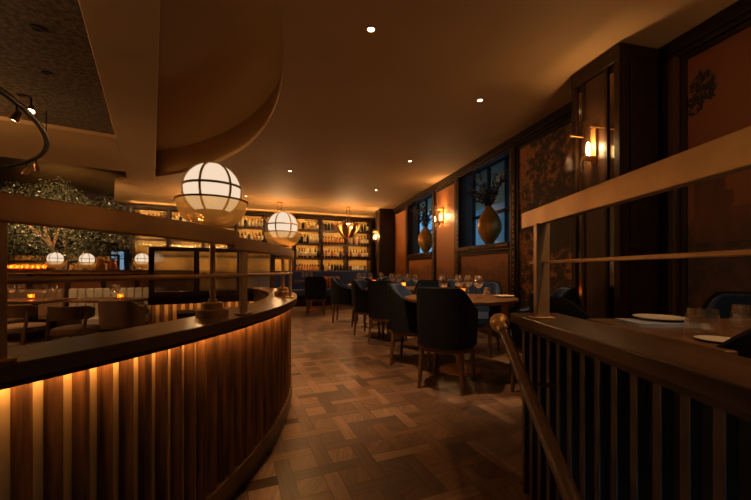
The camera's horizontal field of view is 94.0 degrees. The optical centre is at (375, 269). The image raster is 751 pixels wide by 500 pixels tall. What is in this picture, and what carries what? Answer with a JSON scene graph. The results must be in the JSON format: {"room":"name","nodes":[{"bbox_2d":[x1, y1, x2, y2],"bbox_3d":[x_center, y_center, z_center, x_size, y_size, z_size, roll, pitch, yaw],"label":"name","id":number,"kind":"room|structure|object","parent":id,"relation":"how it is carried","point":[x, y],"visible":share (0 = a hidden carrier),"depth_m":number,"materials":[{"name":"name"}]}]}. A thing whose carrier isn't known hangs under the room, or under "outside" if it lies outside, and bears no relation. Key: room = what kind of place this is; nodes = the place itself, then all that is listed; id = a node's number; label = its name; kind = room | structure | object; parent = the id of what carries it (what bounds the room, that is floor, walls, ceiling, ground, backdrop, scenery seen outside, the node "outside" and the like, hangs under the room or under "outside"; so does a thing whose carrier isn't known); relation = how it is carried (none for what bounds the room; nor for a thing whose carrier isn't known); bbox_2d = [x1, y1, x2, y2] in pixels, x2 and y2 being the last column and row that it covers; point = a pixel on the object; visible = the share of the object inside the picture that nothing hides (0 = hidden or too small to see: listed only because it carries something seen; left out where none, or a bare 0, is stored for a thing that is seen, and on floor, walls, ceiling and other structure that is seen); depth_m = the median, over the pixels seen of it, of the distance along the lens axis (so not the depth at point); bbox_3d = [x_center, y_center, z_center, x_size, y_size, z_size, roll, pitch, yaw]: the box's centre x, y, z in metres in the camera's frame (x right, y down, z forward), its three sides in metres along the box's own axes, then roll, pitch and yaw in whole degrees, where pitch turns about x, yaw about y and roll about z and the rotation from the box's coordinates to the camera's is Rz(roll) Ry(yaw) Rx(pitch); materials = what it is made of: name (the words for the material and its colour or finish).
{"room":"restaurant","nodes":[
{"label":"restaurant","id":0,"kind":"room"},
{"bbox_2d":[0,0,114,134],"bbox_3d":[-4.659,-1.840,-0.891,8.000,0.080,8.100,0,0,-33],"label":"ceiling panel","id":1,"kind":"object","parent":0,"point":[73,97],"depth_m":3.10,"materials":[{"name":"brown"}]},
{"bbox_2d":[16,93,27,97],"bbox_3d":[-3.636,-1.797,3.600,0.084,0.006,0.084,0,0,0],"label":"recessed light","id":2,"kind":"object","parent":1,"relation":"attached to","point":[18,94],"visible":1,"depth_m":3.60,"materials":[{"name":"black metal"}]},
{"bbox_2d":[29,24,44,32],"bbox_3d":[-2.518,-1.797,2.603,0.084,0.006,0.084,0,0,0],"label":"recessed light","id":3,"kind":"object","parent":1,"relation":"attached to","point":[34,27],"visible":1,"depth_m":2.60,"materials":[{"name":"black metal"}]},
{"bbox_2d":[41,70,52,75],"bbox_3d":[-3.002,-1.797,3.198,0.084,0.006,0.084,0,0,0],"label":"recessed light","id":4,"kind":"object","parent":1,"relation":"attached to","point":[47,73],"visible":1,"depth_m":3.20,"materials":[{"name":"black metal"}]},
{"bbox_2d":[0,116,124,171],"bbox_3d":[-7.335,-2.000,3.309,8.000,0.500,1.860,0,0,-33],"label":"soffit","id":5,"kind":"structure","parent":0,"point":[23,140],"depth_m":4.96,"materials":[{"name":"paint"}]},
{"bbox_2d":[0,86,49,168],"bbox_3d":[-4.114,-1.588,2.845,2.013,0.325,6.310,0,0,-29],"label":"ring","id":6,"kind":"object","parent":5,"relation":"hanging from","point":[3,92],"visible":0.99,"depth_m":3.61,"materials":[{"name":"black metal"}]},
{"bbox_2d":[8,105,22,123],"bbox_3d":[-3.117,-1.355,3.025,0.080,0.169,0.080,0,0,0],"label":"track spotlight","id":7,"kind":"object","parent":6,"relation":"attached to","point":[16,116],"visible":1,"depth_m":3.02,"materials":[{"name":"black metal"}]},
{"bbox_2d":[21,164,29,175],"bbox_3d":[-4.711,-1.355,4.706,0.092,0.170,0.073,0,0,0],"label":"track spotlight","id":8,"kind":"object","parent":6,"relation":"attached to","point":[26,170],"visible":1,"depth_m":4.70,"materials":[{"name":"gold metal"}]},
{"bbox_2d":[27,98,35,114],"bbox_3d":[-3.395,-1.612,3.442,0.103,0.170,0.070,0,0,37],"label":"track spotlight","id":9,"kind":"object","parent":6,"relation":"attached to","point":[30,106],"visible":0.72,"depth_m":3.44,"materials":[{"name":"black metal"}]},
{"bbox_2d":[33,160,40,171],"bbox_3d":[-4.394,-1.356,4.537,0.071,0.169,0.084,0,0,0],"label":"track spotlight","id":10,"kind":"object","parent":6,"relation":"attached to","point":[36,167],"visible":0.98,"depth_m":4.51,"materials":[{"name":"gold metal"}]},
{"bbox_2d":[0,156,156,195],"bbox_3d":[-9.332,-2.025,5.983,9.504,0.050,5.816,0,0,-33],"label":"ceiling","id":11,"kind":"structure","parent":0,"point":[93,181],"depth_m":7.49,"materials":[{"name":"paint"}]},
{"bbox_2d":[110,251,124,269],"bbox_3d":[-6.821,-0.250,9.263,0.320,0.520,0.050,0,0,-23],"label":"window","id":12,"kind":"structure","parent":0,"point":[122,260],"depth_m":9.29,"materials":[{"name":"blue glass"}]},
{"bbox_2d":[0,189,375,279],"bbox_3d":[-6.241,-0.500,9.897,15.000,3.600,0.100,0,0,-23],"label":"wall","id":13,"kind":"structure","parent":0,"point":[93,198],"depth_m":9.47,"materials":[{"name":"brown wood"}]},
{"bbox_2d":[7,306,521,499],"bbox_3d":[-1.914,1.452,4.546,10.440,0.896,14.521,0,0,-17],"label":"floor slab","id":14,"kind":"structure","parent":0,"point":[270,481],"depth_m":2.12,"materials":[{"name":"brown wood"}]},
{"bbox_2d":[510,313,750,499],"bbox_3d":[0.740,0.717,0.820,0.220,1.033,1.640,0,0,0],"label":"balustrade","id":15,"kind":"object","parent":14,"relation":"on","point":[630,415],"visible":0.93,"depth_m":0.92,"materials":[{"name":"brown wood"}]},
{"bbox_2d":[490,313,581,499],"bbox_3d":[0.543,0.451,1.103,0.248,0.501,1.122,0,0,0],"label":"handrail","id":16,"kind":"object","parent":15,"relation":"attached to","point":[499,322],"visible":1,"depth_m":1.08,"materials":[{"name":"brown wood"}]},
{"bbox_2d":[510,313,750,412],"bbox_3d":[0.740,0.221,0.820,0.220,0.042,1.640,0,0,0],"label":"countertop","id":17,"kind":"structure","parent":15,"relation":"on","point":[723,377],"depth_m":0.84,"materials":[{"name":"brown wood"}]},
{"bbox_2d":[522,126,750,318],"bbox_3d":[0.690,-0.030,0.835,0.085,0.461,1.570,0,0,0],"label":"railing","id":18,"kind":"object","parent":15,"relation":"on","point":[728,154],"visible":1,"depth_m":0.89,"materials":[{"name":"brown wood"}]},
{"bbox_2d":[7,305,528,499],"bbox_3d":[4.754,1.000,9.611,23.548,0.001,21.960,0,0,0],"label":"floor","id":19,"kind":"structure","parent":0,"point":[416,489],"depth_m":2.31,"materials":[{"name":"brown wood"}]},
{"bbox_2d":[0,287,296,499],"bbox_3d":[-1.008,0.600,2.060,0.954,0.800,4.191,0,0,0],"label":"wall","id":20,"kind":"structure","parent":19,"relation":"on","point":[189,408],"depth_m":1.09,"materials":[{"name":"brown wood"}]},
{"bbox_2d":[0,192,293,363],"bbox_3d":[-0.803,0.021,1.320,0.346,0.378,2.813,0,0,13],"label":"railing","id":21,"kind":"object","parent":20,"relation":"on","point":[14,208],"visible":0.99,"depth_m":0.95,"materials":[{"name":"brown wood"}]},
{"bbox_2d":[0,287,296,383],"bbox_3d":[-1.018,0.219,2.067,0.977,0.038,4.207,0,0,0],"label":"countertop","id":22,"kind":"structure","parent":20,"relation":"on","point":[35,359],"depth_m":1.02,"materials":[{"name":"brown wood"}]},
{"bbox_2d":[173,161,248,318],"bbox_3d":[-0.699,-0.131,1.500,0.290,0.662,0.290,0,0,-17],"label":"globe lamp","id":23,"kind":"object","parent":20,"relation":"on","point":[211,195],"visible":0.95,"depth_m":1.42,"materials":[{"name":"white glass"}]},
{"bbox_2d":[264,211,301,295],"bbox_3d":[-0.728,-0.131,2.750,0.290,0.662,0.290,0,0,24],"label":"globe lamp","id":24,"kind":"object","parent":20,"relation":"on","point":[282,226],"visible":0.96,"depth_m":2.67,"materials":[{"name":"white glass"}]},
{"bbox_2d":[127,205,373,279],"bbox_3d":[-3.342,-0.355,10.637,6.950,2.710,0.420,0,0,-23],"label":"shelving","id":25,"kind":"object","parent":19,"relation":"on","point":[144,240],"visible":0.34,"depth_m":11.05,"materials":[{"name":"brown wood"}]},
{"bbox_2d":[349,266,365,270],"bbox_3d":[-0.605,-0.035,11.764,0.502,0.210,0.202,0,0,-23],"label":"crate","id":26,"kind":"object","parent":25,"relation":"on","point":[350,267],"visible":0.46,"depth_m":11.70,"materials":[{"name":"brown wood"}]},
{"bbox_2d":[294,280,326,310],"bbox_3d":[-1.620,0.635,8.750,0.800,0.730,0.800,0,0,0],"label":"round table","id":27,"kind":"object","parent":19,"relation":"on","point":[301,281],"visible":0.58,"depth_m":8.66,"materials":[{"name":"brown wood"}]},
{"bbox_2d":[304,276,326,315],"bbox_3d":[-1.329,0.570,7.788,0.498,0.863,0.547,0,0,-6],"label":"dining chair","id":28,"kind":"object","parent":19,"relation":"on","point":[315,287],"visible":1,"depth_m":7.55,"materials":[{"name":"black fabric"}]},
{"bbox_2d":[275,271,368,306],"bbox_3d":[-1.593,0.511,10.061,3.200,0.977,0.685,0,0,-23],"label":"banquette","id":29,"kind":"object","parent":19,"relation":"on","point":[345,277],"visible":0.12,"depth_m":10.03,"materials":[{"name":"blue fabric"}]},
{"bbox_2d":[328,276,339,287],"bbox_3d":[-1.214,0.362,10.348,0.360,0.342,0.194,0,0,-29],"label":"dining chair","id":30,"kind":"object","parent":29,"relation":"on","point":[329,277],"visible":0.29,"depth_m":10.29,"materials":[{"name":"brown wood"}]},
{"bbox_2d":[330,277,357,322],"bbox_3d":[-0.592,0.570,6.761,0.547,0.863,0.498,0,0,6],"label":"dining chair","id":31,"kind":"object","parent":19,"relation":"on","point":[341,293],"visible":0.77,"depth_m":6.55,"materials":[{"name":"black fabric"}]},
{"bbox_2d":[351,278,381,326],"bbox_3d":[-0.156,0.570,6.209,0.498,0.863,0.547,0,0,29],"label":"dining chair","id":32,"kind":"object","parent":19,"relation":"on","point":[366,279],"visible":0.1,"depth_m":6.10,"materials":[{"name":"brown wood"}]},
{"bbox_2d":[348,284,385,323],"bbox_3d":[0.020,0.635,6.680,1.100,0.730,1.100,0,0,0],"label":"round table","id":33,"kind":"object","parent":19,"relation":"on","point":[373,322],"visible":0.17,"depth_m":6.53,"materials":[{"name":"brown wood"}]},
{"bbox_2d":[353,279,388,337],"bbox_3d":[-0.071,0.570,5.445,0.547,0.863,0.498,0,0,24],"label":"dining chair","id":34,"kind":"object","parent":19,"relation":"on","point":[360,295],"visible":0.52,"depth_m":5.29,"materials":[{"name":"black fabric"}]},
{"bbox_2d":[375,208,394,278],"bbox_3d":[0.293,-0.400,10.497,0.488,2.796,0.524,0,0,-13],"label":"column","id":35,"kind":"structure","parent":19,"relation":"on","point":[385,218],"depth_m":10.25,"materials":[{"name":"brown wood"}]},
{"bbox_2d":[376,276,395,281],"bbox_3d":[0.203,0.570,7.512,0.498,0.863,0.547,0,0,11],"label":"dining chair","id":36,"kind":"object","parent":19,"relation":"on","point":[381,278],"visible":0.12,"depth_m":7.71,"materials":[{"name":"blue fabric"}]},
{"bbox_2d":[367,280,406,343],"bbox_3d":[0.164,0.570,4.819,0.498,0.863,0.547,0,0,29],"label":"dining chair","id":37,"kind":"object","parent":19,"relation":"on","point":[377,290],"visible":0.62,"depth_m":4.61,"materials":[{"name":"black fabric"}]},
{"bbox_2d":[365,286,414,338],"bbox_3d":[0.400,0.635,5.250,1.100,0.730,1.100,0,0,0],"label":"round table","id":38,"kind":"object","parent":19,"relation":"on","point":[411,288],"visible":0.17,"depth_m":5.11,"materials":[{"name":"brown wood"}]},
{"bbox_2d":[394,278,418,293],"bbox_3d":[0.522,0.570,6.092,0.498,0.863,0.547,0,0,11],"label":"dining chair","id":39,"kind":"object","parent":19,"relation":"on","point":[413,281],"visible":0.17,"depth_m":6.29,"materials":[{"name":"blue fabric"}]},
{"bbox_2d":[387,282,430,368],"bbox_3d":[0.409,0.570,3.785,0.547,0.863,0.498,0,0,22],"label":"dining chair","id":40,"kind":"object","parent":19,"relation":"on","point":[402,313],"visible":0.66,"depth_m":3.61,"materials":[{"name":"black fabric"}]},
{"bbox_2d":[414,280,449,350],"bbox_3d":[0.741,0.570,4.512,0.498,0.863,0.547,0,0,7],"label":"dining chair","id":41,"kind":"object","parent":19,"relation":"on","point":[422,283],"visible":0.25,"depth_m":4.71,"materials":[{"name":"blue fabric"}]},
{"bbox_2d":[416,287,477,395],"bbox_3d":[0.624,0.570,3.049,0.498,0.863,0.547,0,0,29],"label":"dining chair","id":42,"kind":"object","parent":19,"relation":"on","point":[447,318],"visible":1,"depth_m":2.82,"materials":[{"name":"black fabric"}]},
{"bbox_2d":[447,278,461,288],"bbox_3d":[1.062,0.570,5.484,0.547,0.863,0.498,0,0,-17],"label":"dining chair","id":43,"kind":"object","parent":19,"relation":"on","point":[458,282],"visible":0.22,"depth_m":5.53,"materials":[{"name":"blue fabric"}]},
{"bbox_2d":[404,294,518,375],"bbox_3d":[0.840,0.635,3.500,1.100,0.730,1.100,0,0,0],"label":"round table","id":44,"kind":"object","parent":19,"relation":"on","point":[452,369],"visible":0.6,"depth_m":3.35,"materials":[{"name":"brown wood"}]},
{"bbox_2d":[493,295,513,296],"bbox_3d":[1.285,0.263,3.500,0.200,0.015,0.200,0,0,0],"label":"plate","id":45,"kind":"object","parent":44,"relation":"on","point":[493,295],"visible":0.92,"depth_m":3.52,"materials":[{"name":"white ceramic"}]},
{"bbox_2d":[463,281,501,357],"bbox_3d":[1.267,0.570,4.260,0.498,0.863,0.547,0,0,32],"label":"dining chair","id":46,"kind":"object","parent":19,"relation":"on","point":[485,313],"visible":0.35,"depth_m":4.31,"materials":[{"name":"blue fabric"}]},
{"bbox_2d":[478,312,488,323],"bbox_3d":[1.247,0.571,4.229,0.400,0.091,0.470,0,0,32],"label":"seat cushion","id":47,"kind":"object","parent":46,"relation":"on","point":[483,317],"depth_m":4.00,"materials":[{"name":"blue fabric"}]},
{"bbox_2d":[509,286,576,391],"bbox_3d":[1.392,0.570,2.976,0.547,0.863,0.498,0,0,19],"label":"dining chair","id":48,"kind":"object","parent":19,"relation":"on","point":[568,292],"visible":0.29,"depth_m":2.86,"materials":[{"name":"blue fabric"}]},
{"bbox_2d":[529,293,593,319],"bbox_3d":[1.178,0.570,1.979,0.547,0.863,0.498,0,0,-3],"label":"dining chair","id":49,"kind":"object","parent":19,"relation":"on","point":[561,305],"visible":0.13,"depth_m":1.79,"materials":[{"name":"blue fabric"}]},
{"bbox_2d":[571,43,661,318],"bbox_3d":[2.086,-0.400,3.050,0.458,2.796,0.524,0,0,-13],"label":"column","id":50,"kind":"structure","parent":19,"relation":"on","point":[620,91],"depth_m":2.83,"materials":[{"name":"brown wood"}]},
{"bbox_2d":[569,125,604,164],"bbox_3d":[1.802,-1.060,2.982,0.153,0.380,0.364,0,0,-13],"label":"wall lantern","id":51,"kind":"object","parent":50,"relation":"attached to","point":[593,158],"visible":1,"depth_m":2.98,"materials":[{"name":"gold glass"}]},
{"bbox_2d":[586,319,750,355],"bbox_3d":[1.620,0.618,1.360,1.200,0.765,0.680,0,0,0],"label":"dining table","id":52,"kind":"object","parent":19,"relation":"on","point":[687,337],"visible":0.35,"depth_m":1.35,"materials":[{"name":"brown wood"}]},
{"bbox_2d":[616,320,714,329],"bbox_3d":[1.220,0.232,1.490,0.270,0.007,0.180,0,0,10],"label":"menu card","id":53,"kind":"object","parent":52,"relation":"on","point":[631,324],"visible":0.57,"depth_m":1.41,"materials":[{"name":"grey paper"}]},
{"bbox_2d":[615,318,708,325],"bbox_3d":[1.219,0.224,1.505,0.260,0.007,0.170,0,0,4],"label":"menu card","id":54,"kind":"object","parent":53,"relation":"on","point":[638,321],"visible":0.86,"depth_m":1.47,"materials":[{"name":"grey paper"}]},
{"bbox_2d":[632,314,687,321],"bbox_3d":[1.252,0.212,1.545,0.190,0.014,0.190,0,0,0],"label":"plate","id":55,"kind":"object","parent":54,"relation":"on","point":[655,317],"visible":0.98,"depth_m":1.55,"materials":[{"name":"white ceramic"}]},
{"bbox_2d":[682,307,722,335],"bbox_3d":[1.194,0.188,1.280,0.109,0.094,0.109,0,0,0],"label":"tumbler","id":56,"kind":"object","parent":52,"relation":"on","point":[687,329],"visible":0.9,"depth_m":1.28,"materials":[{"name":"clear glass"}]},
{"bbox_2d":[694,335,729,342],"bbox_3d":[1.129,0.230,1.150,0.124,0.009,0.124,0,0,0],"label":"plate","id":57,"kind":"object","parent":52,"relation":"on","point":[715,339],"visible":0.64,"depth_m":1.18,"materials":[{"name":"white ceramic"}]},
{"bbox_2d":[728,304,750,329],"bbox_3d":[1.486,0.188,1.400,0.109,0.094,0.109,0,0,0],"label":"tumbler","id":58,"kind":"object","parent":52,"relation":"on","point":[743,325],"visible":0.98,"depth_m":1.42,"materials":[{"name":"clear glass"}]},
{"bbox_2d":[697,291,750,318],"bbox_3d":[2.169,0.570,2.008,0.547,0.863,0.498,0,0,-40],"label":"dining chair","id":59,"kind":"object","parent":19,"relation":"on","point":[723,301],"visible":0.35,"depth_m":2.21,"materials":[{"name":"blue fabric"}]},
{"bbox_2d":[716,328,750,358],"bbox_3d":[1.275,0.570,1.188,0.498,0.863,0.547,0,0,0],"label":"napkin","id":60,"kind":"object","parent":19,"relation":"on","point":[741,342],"visible":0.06,"depth_m":1.01,"materials":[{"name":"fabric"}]},
{"bbox_2d":[155,0,503,212],"bbox_3d":[-4.000,-2.145,4.500,20.000,0.590,20.000,0,0,0],"label":"ceiling","id":61,"kind":"structure","parent":0,"point":[220,62],"depth_m":4.31,"materials":[{"name":"paint"}]},
{"bbox_2d":[114,0,738,218],"bbox_3d":[-0.394,-1.830,4.040,7.950,0.060,15.326,0,0,-23],"label":"ceiling","id":62,"kind":"structure","parent":0,"point":[353,105],"depth_m":3.40,"materials":[{"name":"paint"}]},
{"bbox_2d":[78,0,159,181],"bbox_3d":[-1.848,-2.100,2.560,0.450,0.700,10.200,0,0,-33],"label":"beam","id":63,"kind":"structure","parent":62,"relation":"attached to","point":[123,35],"depth_m":3.04,"materials":[{"name":"paint"}]},
{"bbox_2d":[264,202,282,222],"bbox_3d":[-2.538,-1.330,9.300,0.758,0.936,0.780,0,0,0],"label":"chandelier","id":64,"kind":"object","parent":62,"relation":"hanging from","point":[277,202],"visible":0.08,"depth_m":9.29,"materials":[{"name":"gold metal"}]},
{"bbox_2d":[334,207,360,239],"bbox_3d":[-0.786,-1.330,10.000,0.758,0.936,0.780,0,0,0],"label":"chandelier","id":65,"kind":"object","parent":62,"relation":"hanging from","point":[345,232],"visible":1,"depth_m":9.86,"materials":[{"name":"gold metal"}]},
{"bbox_2d":[365,25,376,33],"bbox_3d":[-0.034,-1.797,2.614,0.084,0.006,0.084,0,0,0],"label":"recessed light","id":66,"kind":"object","parent":62,"relation":"in","point":[370,29],"visible":1,"depth_m":2.61,"materials":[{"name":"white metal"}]},
{"bbox_2d":[409,177,508,258],"bbox_3d":[1.915,-0.400,4.972,0.100,2.800,15.400,0,0,-13],"label":"wall","id":67,"kind":"structure","parent":0,"point":[462,186],"depth_m":9.11,"materials":[{"name":"brown wood"}]},
{"bbox_2d":[395,208,405,277],"bbox_3d":[0.698,-0.410,9.771,0.036,2.480,1.060,0,0,-13],"label":"mural","id":68,"kind":"object","parent":67,"relation":"attached to","point":[400,217],"visible":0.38,"depth_m":9.77,"materials":[{"name":"brown wood"}]},
{"bbox_2d":[406,205,408,277],"bbox_3d":[0.835,-0.430,9.166,0.054,2.540,0.140,0,0,-13],"label":"trim","id":69,"kind":"structure","parent":67,"relation":"attached to","point":[407,206],"depth_m":9.10,"materials":[{"name":"brown wood"}]},
{"bbox_2d":[407,252,431,258],"bbox_3d":[1.042,-0.343,8.300,0.094,0.105,1.640,0,0,-13],"label":"trim","id":70,"kind":"structure","parent":67,"relation":"attached to","point":[425,254],"depth_m":8.18,"materials":[{"name":"brown wood"}]},
{"bbox_2d":[408,257,431,280],"bbox_3d":[1.048,0.275,8.302,0.035,1.110,1.620,0,0,-13],"label":"mural","id":71,"kind":"object","parent":67,"relation":"attached to","point":[421,268],"visible":0.42,"depth_m":8.25,"materials":[{"name":"brown wood"}]},
{"bbox_2d":[410,194,431,253],"bbox_3d":[1.216,-1.065,8.342,0.265,1.450,1.740,0,0,-13],"label":"window","id":72,"kind":"structure","parent":67,"relation":"in","point":[416,226],"depth_m":9.14,"materials":[{"name":"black glass"}]},
{"bbox_2d":[408,201,431,252],"bbox_3d":[1.094,-1.057,8.142,0.670,1.317,0.840,0,0,20],"label":"vase","id":73,"kind":"object","parent":72,"relation":"on","point":[425,236],"visible":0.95,"depth_m":8.13,"materials":[{"name":"brown ceramic"}]},
{"bbox_2d":[432,190,434,279],"bbox_3d":[1.246,-0.430,7.445,0.054,2.540,0.120,0,0,-13],"label":"trim","id":74,"kind":"structure","parent":67,"relation":"attached to","point":[433,191],"depth_m":7.42,"materials":[{"name":"brown wood"}]},
{"bbox_2d":[435,181,454,280],"bbox_3d":[1.378,-0.410,6.921,0.035,2.480,0.940,0,0,-13],"label":"mural","id":75,"kind":"object","parent":67,"relation":"attached to","point":[445,196],"visible":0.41,"depth_m":6.91,"materials":[{"name":"brown wood"}]},
{"bbox_2d":[438,207,443,224],"bbox_3d":[1.280,-1.080,6.980,0.153,0.420,0.254,0,0,-13],"label":"wall lantern","id":76,"kind":"object","parent":75,"relation":"attached to","point":[442,221],"visible":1,"depth_m":6.97,"materials":[{"name":"gold metal"}]},
{"bbox_2d":[455,176,460,278],"bbox_3d":[1.499,-0.430,6.384,0.054,2.540,0.140,0,0,-13],"label":"trim","id":77,"kind":"structure","parent":67,"relation":"attached to","point":[457,179],"depth_m":6.34,"materials":[{"name":"brown wood"}]},
{"bbox_2d":[457,241,508,253],"bbox_3d":[1.692,-0.343,5.577,0.094,0.105,1.520,0,0,-13],"label":"trim","id":78,"kind":"structure","parent":67,"relation":"attached to","point":[502,245],"depth_m":5.41,"materials":[{"name":"brown wood"}]},
{"bbox_2d":[459,250,508,318],"bbox_3d":[1.698,0.275,5.579,0.036,1.110,1.500,0,0,-13],"label":"mural","id":79,"kind":"object","parent":67,"relation":"attached to","point":[493,265],"visible":0.34,"depth_m":5.41,"materials":[{"name":"brown wood"}]},
{"bbox_2d":[462,152,508,246],"bbox_3d":[1.866,-1.065,5.619,0.265,1.450,1.620,0,0,-13],"label":"window","id":80,"kind":"structure","parent":67,"relation":"in","point":[469,220],"depth_m":6.33,"materials":[{"name":"blue glass"}]},
{"bbox_2d":[460,168,508,243],"bbox_3d":[1.743,-1.015,5.611,0.473,1.235,0.836,0,0,-42],"label":"vase","id":81,"kind":"object","parent":80,"relation":"on","point":[489,223],"visible":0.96,"depth_m":5.50,"materials":[{"name":"brown ceramic"}]},
{"bbox_2d":[477,329,500,338],"bbox_3d":[1.863,0.919,4.909,0.038,0.158,15.300,0,0,-13],"label":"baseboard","id":82,"kind":"structure","parent":67,"relation":"attached to","point":[484,331],"depth_m":5.43,"materials":[{"name":"brown wood"}]},
{"bbox_2d":[509,144,515,328],"bbox_3d":[1.883,-0.430,4.774,0.054,2.540,0.130,0,0,-13],"label":"trim","id":83,"kind":"structure","parent":67,"relation":"attached to","point":[512,149],"depth_m":4.76,"materials":[{"name":"brown wood"}]},
{"bbox_2d":[516,118,570,307],"bbox_3d":[2.067,-0.410,4.032,0.037,2.480,1.380,0,0,-13],"label":"mural","id":84,"kind":"object","parent":67,"relation":"attached to","point":[543,162],"visible":0.27,"depth_m":4.20,"materials":[{"name":"brown paint"}]},
{"bbox_2d":[393,0,750,213],"bbox_3d":[1.844,-1.730,4.904,0.075,0.140,15.300,0,0,-13],"label":"trim","id":85,"kind":"structure","parent":67,"relation":"attached to","point":[739,12],"depth_m":2.81,"materials":[{"name":"brown wood"}]},
{"bbox_2d":[662,56,680,315],"bbox_3d":[2.345,-0.410,2.780,0.080,2.500,0.125,0,0,-13],"label":"trim","id":86,"kind":"structure","parent":67,"relation":"attached to","point":[671,70],"depth_m":2.73,"materials":[{"name":"brown wood"}]},
{"bbox_2d":[681,19,750,318],"bbox_3d":[2.983,-0.421,0.193,0.041,2.502,5.206,0,0,-13],"label":"mural","id":87,"kind":"object","parent":67,"relation":"attached to","point":[716,75],"visible":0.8,"depth_m":2.50,"materials":[{"name":"brown paint"}]},
{"bbox_2d":[420,202,503,252],"bbox_3d":[3.654,-0.500,15.565,0.102,7.000,46.000,0,0,-13],"label":"window","id":88,"kind":"structure","parent":0,"point":[479,241],"depth_m":13.44,"materials":[{"name":"blue glass"}]},
{"bbox_3d":[-6.500,1.250,3.500,12.000,0.100,14.000,0,0,0],"label":"floor","id":89,"kind":"structure","parent":0,"visible":0},
{"bbox_2d":[7,304,50,344],"bbox_3d":[-4.596,0.818,4.535,0.529,0.767,0.480,0,0,0],"label":"wooden chair","id":90,"kind":"object","parent":89,"relation":"on","point":[13,311],"visible":0.67,"depth_m":4.39,"materials":[{"name":"brown wood"}]},
{"bbox_2d":[7,289,64,336],"bbox_3d":[-5.451,0.755,5.472,0.800,0.890,0.535,0,0,-23],"label":"bench","id":91,"kind":"object","parent":89,"relation":"on","point":[23,293],"visible":0.25,"depth_m":5.59,"materials":[{"name":"beige leather"}]},
{"bbox_2d":[7,298,76,339],"bbox_3d":[-4.956,0.812,5.050,0.780,0.775,0.620,0,0,0],"label":"square table","id":92,"kind":"object","parent":89,"relation":"on","point":[31,335],"visible":0.31,"depth_m":5.01,"materials":[{"name":"brown wood"}]},
{"bbox_2d":[7,253,119,269],"bbox_3d":[-7.852,0.405,8.955,2.240,1.640,0.290,0,0,-23],"label":"bar","id":93,"kind":"object","parent":89,"relation":"on","point":[16,262],"visible":0.18,"depth_m":8.72,"materials":[{"name":"brown wood"}]},
{"bbox_2d":[0,176,139,269],"bbox_3d":[-6.831,-0.386,7.454,2.735,3.185,2.698,0,0,-44],"label":"tree","id":94,"kind":"object","parent":89,"relation":"on","point":[33,236],"visible":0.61,"depth_m":7.17,"materials":[{"name":"green plant"}]},
{"bbox_2d":[45,306,102,341],"bbox_3d":[-3.747,0.818,4.365,0.529,0.767,0.480,0,0,-6],"label":"wooden chair","id":95,"kind":"object","parent":89,"relation":"on","point":[72,312],"visible":0.87,"depth_m":4.19,"materials":[{"name":"brown wood"}]},
{"bbox_2d":[7,270,193,306],"bbox_3d":[-5.566,0.600,6.055,4.700,1.200,0.460,0,0,-23],"label":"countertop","id":96,"kind":"structure","parent":89,"relation":"on","point":[10,273],"depth_m":6.02,"materials":[{"name":"brown wood"}]},
{"bbox_2d":[44,252,65,269],"bbox_3d":[-5.509,-0.155,6.025,0.290,0.309,0.290,0,0,-32],"label":"globe lamp","id":97,"kind":"object","parent":96,"relation":"on","point":[55,260],"visible":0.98,"depth_m":5.95,"materials":[{"name":"white glass"}]},
{"bbox_2d":[76,253,95,269],"bbox_3d":[-5.159,-0.152,6.259,0.290,0.304,0.290,0,0,32],"label":"globe lamp","id":98,"kind":"object","parent":96,"relation":"on","point":[86,260],"visible":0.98,"depth_m":6.18,"materials":[{"name":"white glass"}]},
{"bbox_2d":[95,259,105,269],"bbox_3d":[-4.901,-0.100,6.237,0.160,0.200,0.160,0,0,0],"label":"jar","id":99,"kind":"object","parent":96,"relation":"on","point":[100,264],"visible":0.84,"depth_m":6.19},
{"bbox_2d":[107,259,117,269],"bbox_3d":[-4.738,-0.100,6.305,0.160,0.200,0.160,0,0,0],"label":"jar","id":100,"kind":"object","parent":96,"relation":"on","point":[112,264],"visible":0.86,"depth_m":6.26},
{"bbox_2d":[133,253,147,269],"bbox_3d":[-4.362,-0.160,6.539,0.290,0.319,0.290,0,0,5],"label":"globe lamp","id":101,"kind":"object","parent":96,"relation":"on","point":[141,259],"visible":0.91,"depth_m":6.46,"materials":[{"name":"white glass"}]},
{"bbox_2d":[56,287,148,330],"bbox_3d":[-4.484,0.755,5.856,1.160,0.890,0.595,0,0,-23],"label":"bench","id":102,"kind":"object","parent":89,"relation":"on","point":[77,293],"visible":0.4,"depth_m":5.93,"materials":[{"name":"beige leather"}]},
{"bbox_2d":[64,297,147,331],"bbox_3d":[-3.915,0.812,5.200,0.950,0.775,0.550,0,0,0],"label":"square table","id":103,"kind":"object","parent":89,"relation":"on","point":[93,299],"visible":0.39,"depth_m":5.04,"materials":[{"name":"brown wood"}]},
{"bbox_2d":[97,300,145,331],"bbox_3d":[-3.547,0.805,4.901,0.518,0.794,0.480,0,0,-8],"label":"tub chair","id":104,"kind":"object","parent":89,"relation":"on","point":[116,314],"visible":0.95,"depth_m":4.70,"materials":[{"name":"beige leather"}]},
{"bbox_2d":[177,307,234,318],"bbox_3d":[-1.660,0.801,3.500,0.560,0.798,0.340,0,0,-29],"label":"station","id":105,"kind":"object","parent":89,"relation":"on","point":[180,313],"visible":0.1,"depth_m":3.28,"materials":[{"name":"brown wood"}]},
{"bbox_2d":[148,246,274,323],"bbox_3d":[-1.723,0.480,3.796,1.244,1.430,0.190,0,0,-29],"label":"wall","id":106,"kind":"structure","parent":89,"relation":"on","point":[166,297],"depth_m":3.69,"materials":[{"name":"brown wood"}]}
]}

